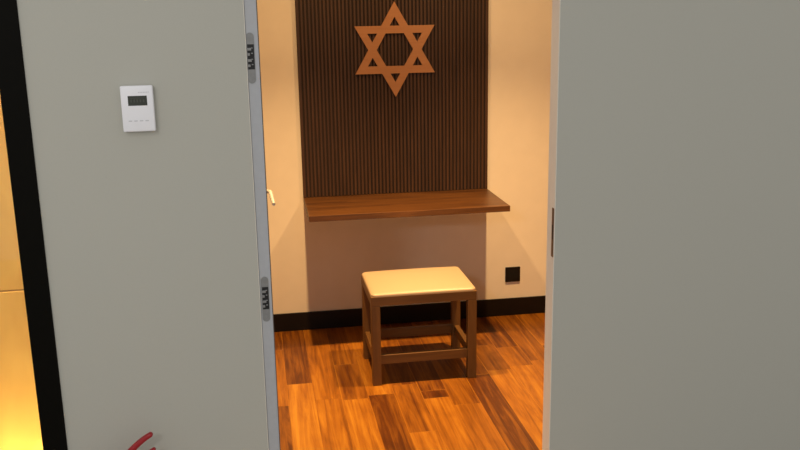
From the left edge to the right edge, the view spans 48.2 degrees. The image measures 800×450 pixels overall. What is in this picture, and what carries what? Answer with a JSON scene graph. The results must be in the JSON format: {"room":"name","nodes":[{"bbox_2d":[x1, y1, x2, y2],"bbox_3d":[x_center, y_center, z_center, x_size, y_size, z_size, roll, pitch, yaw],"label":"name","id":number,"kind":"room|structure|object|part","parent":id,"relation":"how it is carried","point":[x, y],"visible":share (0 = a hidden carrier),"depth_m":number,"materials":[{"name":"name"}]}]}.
{"room":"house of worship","nodes":[
{"label":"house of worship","id":0,"kind":"room"},
{"bbox_2d":[257,0,551,313],"bbox_3d":[-0.034,-0.633,4.760,2.370,2.400,0.100,-3,14,-9],"label":"wall","id":1,"kind":"structure","parent":0,"point":[316,266],"depth_m":4.84,"materials":[{"name":"beige paint"}]},
{"bbox_2d":[295,0,488,197],"bbox_3d":[-0.030,-0.892,4.637,1.001,1.480,0.019,-3,14,-9],"label":"slatted panel","id":2,"kind":"object","parent":1,"relation":"attached to","point":[358,137],"visible":1,"depth_m":4.69,"materials":[{"name":"brown wood"}]},
{"bbox_2d":[354,2,433,96],"bbox_3d":[-0.026,-0.906,4.618,0.417,0.484,0.012,-3,14,-9],"label":"star","id":3,"kind":"object","parent":2,"relation":"attached to","point":[408,30],"visible":1,"depth_m":4.61,"materials":[{"name":"brown wood"}]},
{"bbox_2d":[303,189,509,221],"bbox_3d":[0.018,-0.107,4.601,1.001,0.029,0.462,-3,14,-9],"label":"wall shelf","id":4,"kind":"object","parent":1,"relation":"attached to","point":[412,204],"visible":1,"depth_m":4.51,"materials":[{"name":"brown wood"}]},
{"bbox_2d":[273,295,545,331],"bbox_3d":[-0.005,0.497,4.976,2.210,0.100,0.012,-3,14,-9],"label":"baseboard","id":5,"kind":"structure","parent":1,"relation":"attached to","point":[532,304],"depth_m":4.98,"materials":[{"name":"black wood"}]},
{"bbox_2d":[505,266,519,281],"bbox_3d":[0.634,0.278,5.032,0.086,0.086,0.010,-3,14,-9],"label":"power socket","id":6,"kind":"object","parent":1,"relation":"attached to","point":[512,274],"visible":1,"depth_m":5.03,"materials":[{"name":"black plastic"}]},
{"bbox_2d":[17,0,799,449],"bbox_3d":[0.884,-0.161,2.736,3.772,2.400,0.067,-3,14,-9],"label":"wall","id":7,"kind":"structure","parent":0,"point":[676,293],"depth_m":2.61,"materials":[{"name":"grey paint"}]},
{"bbox_2d":[0,0,67,449],"bbox_3d":[-1.011,-0.059,2.450,0.066,2.400,0.096,-3,14,-9],"label":"frame","id":8,"kind":"structure","parent":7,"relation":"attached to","point":[13,89],"depth_m":2.42,"materials":[{"name":"black metal"}]},
{"bbox_2d":[0,98,42,449],"bbox_3d":[-1.813,-0.013,2.318,1.561,2.400,0.010,-3,14,-9],"label":"wall panel","id":9,"kind":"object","parent":8,"relation":"attached to","point":[20,429],"depth_m":2.52,"materials":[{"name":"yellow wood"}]},
{"bbox_2d":[120,85,155,131],"bbox_3d":[-0.699,-0.311,2.387,0.084,0.122,0.023,-3,14,-9],"label":"thermostat","id":10,"kind":"object","parent":7,"relation":"attached to","point":[137,101],"visible":1,"depth_m":2.38,"materials":[{"name":"white plastic"}]},
{"bbox_2d":[244,0,280,449],"bbox_3d":[-0.469,-0.041,2.952,0.140,2.096,0.866,-4,14,-10],"label":"door","id":11,"kind":"structure","parent":7,"relation":"in","point":[250,6],"depth_m":2.53,"materials":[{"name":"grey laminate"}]},
{"bbox_3d":[-0.405,-0.453,2.416,0.015,0.052,0.005,-4,14,-10],"label":"hinge arm","id":12,"kind":"part","parent":11,"relation":"part of","materials":[{"name":"grey metal"}]},
{"bbox_3d":[-0.389,0.213,2.577,0.015,0.052,0.005,-4,14,-10],"label":"hinge arm","id":13,"kind":"part","parent":11,"relation":"part of","materials":[{"name":"grey metal"}]},
{"bbox_3d":[-0.473,-0.102,3.272,0.036,0.038,0.134,-8,15,-27],"label":"lever","id":14,"kind":"part","parent":11,"relation":"part of","materials":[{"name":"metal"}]},
{"bbox_2d":[243,0,560,449],"bbox_3d":[0.023,0.027,2.637,0.882,2.112,0.067,-3,14,-9],"label":"door frame","id":15,"kind":"structure","parent":7,"relation":"attached to","point":[555,34],"depth_m":2.68,"materials":[{"name":"paint"}]},
{"bbox_3d":[0.458,0.023,2.688,0.003,0.151,0.015,-3,14,-9],"label":"strike plate","id":16,"kind":"part","parent":15,"relation":"part of","materials":[{"name":"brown metal"}]},
{"bbox_2d":[274,313,544,449],"bbox_3d":[0.172,0.824,3.953,2.210,0.060,2.182,-3,14,-9],"label":"floor","id":17,"kind":"structure","parent":0,"point":[328,399],"depth_m":4.08,"materials":[{"name":"brown wood"}]},
{"bbox_2d":[361,266,476,385],"bbox_3d":[0.085,0.468,4.319,0.493,0.463,0.376,-3,14,-9],"label":"stool","id":18,"kind":"object","parent":17,"relation":"on","point":[434,284],"visible":1,"depth_m":4.18,"materials":[{"name":"brown wood"}]},
{"bbox_3d":[-0.165,0.478,4.454,0.041,0.388,0.041,-3,14,-9],"label":"leg","id":19,"kind":"part","parent":18,"relation":"part of","materials":[{"name":"brown wood"}]},
{"bbox_3d":[-0.111,0.555,4.132,0.041,0.388,0.041,-3,14,-9],"label":"leg","id":20,"kind":"part","parent":18,"relation":"part of","materials":[{"name":"brown wood"}]},
{"bbox_3d":[0.081,0.258,4.268,0.491,0.032,0.374,-3,14,-9],"label":"seat","id":21,"kind":"part","parent":18,"relation":"part of","materials":[{"name":"beige fabric"}]},
{"bbox_3d":[0.281,0.454,4.523,0.041,0.388,0.041,-3,14,-9],"label":"leg","id":22,"kind":"part","parent":18,"relation":"part of","materials":[{"name":"brown wood"}]},
{"bbox_3d":[0.335,0.530,4.202,0.041,0.388,0.041,-3,14,-9],"label":"leg","id":23,"kind":"part","parent":18,"relation":"part of","materials":[{"name":"brown wood"}]},
{"bbox_3d":[0.234,1.555,0.917,5.800,0.060,4.000,-3,14,-9],"label":"floor","id":24,"kind":"structure","parent":0,"visible":0},
{"bbox_2d":[128,432,155,449],"bbox_3d":[-0.798,0.861,2.584,0.191,0.543,0.113,2,14,14],"label":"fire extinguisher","id":25,"kind":"object","parent":24,"relation":"on","point":[139,442],"visible":1,"depth_m":2.54,"materials":[{"name":"red paint"}]}
]}

